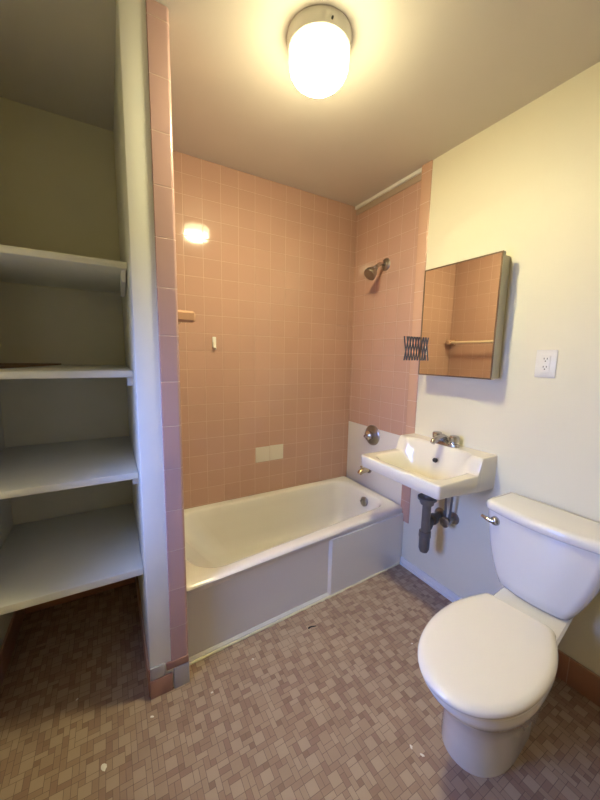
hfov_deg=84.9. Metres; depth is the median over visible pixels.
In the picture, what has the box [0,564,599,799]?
floor
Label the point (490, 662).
toilet
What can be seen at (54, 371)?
shelf
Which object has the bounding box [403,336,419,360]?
bracket
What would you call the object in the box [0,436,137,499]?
shelf
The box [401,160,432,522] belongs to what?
trim
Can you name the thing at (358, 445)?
wall panel
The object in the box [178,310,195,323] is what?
towel bar
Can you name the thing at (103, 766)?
chip
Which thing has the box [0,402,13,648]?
wall
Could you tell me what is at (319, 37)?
ceiling light
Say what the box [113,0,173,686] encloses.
wall partition
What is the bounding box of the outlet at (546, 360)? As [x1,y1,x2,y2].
[534,350,557,377]
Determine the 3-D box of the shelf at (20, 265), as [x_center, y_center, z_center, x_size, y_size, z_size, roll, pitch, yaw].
[-1.018,-0.522,1.339,0.526,0.024,0.599,-3,9,-30]
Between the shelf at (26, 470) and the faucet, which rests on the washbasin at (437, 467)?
the faucet
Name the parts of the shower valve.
knob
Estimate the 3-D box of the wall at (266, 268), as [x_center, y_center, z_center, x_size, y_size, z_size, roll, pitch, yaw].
[-0.527,-0.160,2.088,2.325,2.427,0.100,-3,9,-30]
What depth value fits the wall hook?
1.99 m
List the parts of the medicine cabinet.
door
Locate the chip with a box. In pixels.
[101,763,106,770]
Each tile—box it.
[256,444,282,462]
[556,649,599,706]
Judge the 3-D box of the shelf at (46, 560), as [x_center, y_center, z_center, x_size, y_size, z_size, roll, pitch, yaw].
[-1.023,0.660,1.471,0.526,0.029,0.664,-3,9,-30]
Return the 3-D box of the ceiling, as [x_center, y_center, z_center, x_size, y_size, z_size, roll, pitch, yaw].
[0.172,-1.242,0.761,2.325,0.100,2.880,-3,9,-30]
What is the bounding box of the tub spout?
[358,466,371,474]
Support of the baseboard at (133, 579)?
attached to the wall partition at (131, 130)
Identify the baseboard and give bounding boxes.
[0,576,150,696]
[150,654,189,699]
[400,556,461,601]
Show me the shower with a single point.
(370, 273)
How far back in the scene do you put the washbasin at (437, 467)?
1.72 m
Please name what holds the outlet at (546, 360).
attached to the wall at (526, 186)
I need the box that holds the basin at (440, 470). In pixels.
[361,433,496,499]
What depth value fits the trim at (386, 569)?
1.68 m
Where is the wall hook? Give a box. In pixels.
[212,337,215,349]
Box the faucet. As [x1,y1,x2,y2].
[430,431,459,447]
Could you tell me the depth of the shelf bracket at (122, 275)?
1.27 m
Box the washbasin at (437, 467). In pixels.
[361,431,496,552]
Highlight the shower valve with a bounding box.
[364,425,379,444]
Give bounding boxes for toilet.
[418,492,599,777]
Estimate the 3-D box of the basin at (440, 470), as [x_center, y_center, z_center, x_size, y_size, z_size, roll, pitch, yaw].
[0.646,0.342,1.714,0.418,0.193,0.510,-3,9,-30]
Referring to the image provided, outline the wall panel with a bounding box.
[346,421,401,505]
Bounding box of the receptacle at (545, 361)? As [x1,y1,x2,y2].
[540,356,550,371]
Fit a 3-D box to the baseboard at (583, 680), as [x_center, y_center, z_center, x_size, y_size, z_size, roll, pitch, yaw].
[1.337,1.185,1.009,0.010,0.121,1.289,-3,9,-30]
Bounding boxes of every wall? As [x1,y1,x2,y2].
[0,97,356,524]
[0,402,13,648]
[349,62,599,675]
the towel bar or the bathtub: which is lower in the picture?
the bathtub
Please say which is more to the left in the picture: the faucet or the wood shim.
the wood shim
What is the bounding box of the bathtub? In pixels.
[184,476,402,662]
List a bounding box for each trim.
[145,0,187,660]
[189,562,399,665]
[355,168,421,215]
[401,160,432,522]
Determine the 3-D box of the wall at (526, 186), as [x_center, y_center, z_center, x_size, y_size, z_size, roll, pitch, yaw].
[1.082,-0.044,1.457,0.120,2.427,2.620,-3,9,-30]
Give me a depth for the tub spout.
2.38 m
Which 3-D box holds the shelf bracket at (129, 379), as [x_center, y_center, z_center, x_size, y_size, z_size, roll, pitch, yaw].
[-0.663,-0.075,1.280,0.020,0.035,0.050,-3,9,-30]
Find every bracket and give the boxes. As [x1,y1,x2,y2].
[120,270,125,296]
[127,377,132,385]
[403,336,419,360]
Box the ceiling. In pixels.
[0,0,599,205]
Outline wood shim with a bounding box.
[0,363,60,368]
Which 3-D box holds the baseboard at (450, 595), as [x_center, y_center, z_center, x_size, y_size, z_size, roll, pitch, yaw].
[0.834,1.096,1.862,0.022,0.050,0.695,-3,9,-30]
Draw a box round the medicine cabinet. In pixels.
[418,250,510,379]
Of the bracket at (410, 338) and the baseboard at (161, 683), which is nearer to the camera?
the baseboard at (161, 683)
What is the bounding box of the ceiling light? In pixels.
[287,4,351,97]
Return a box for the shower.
[364,258,389,279]
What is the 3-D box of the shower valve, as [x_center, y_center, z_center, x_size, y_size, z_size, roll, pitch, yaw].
[0.493,0.256,2.356,0.086,0.148,0.148,-3,9,-30]
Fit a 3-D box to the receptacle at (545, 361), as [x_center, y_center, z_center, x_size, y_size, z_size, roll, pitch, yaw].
[1.038,-0.153,1.387,0.004,0.068,0.034,-3,9,-30]
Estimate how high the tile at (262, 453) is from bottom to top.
0.108 m
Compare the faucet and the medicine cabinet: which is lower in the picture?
the faucet
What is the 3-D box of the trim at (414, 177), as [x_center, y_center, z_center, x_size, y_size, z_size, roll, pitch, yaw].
[0.558,-1.342,2.139,0.020,0.058,0.601,-3,9,-30]
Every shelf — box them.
[0,244,126,292]
[0,365,132,378]
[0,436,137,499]
[0,503,142,614]
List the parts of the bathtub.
overflow plate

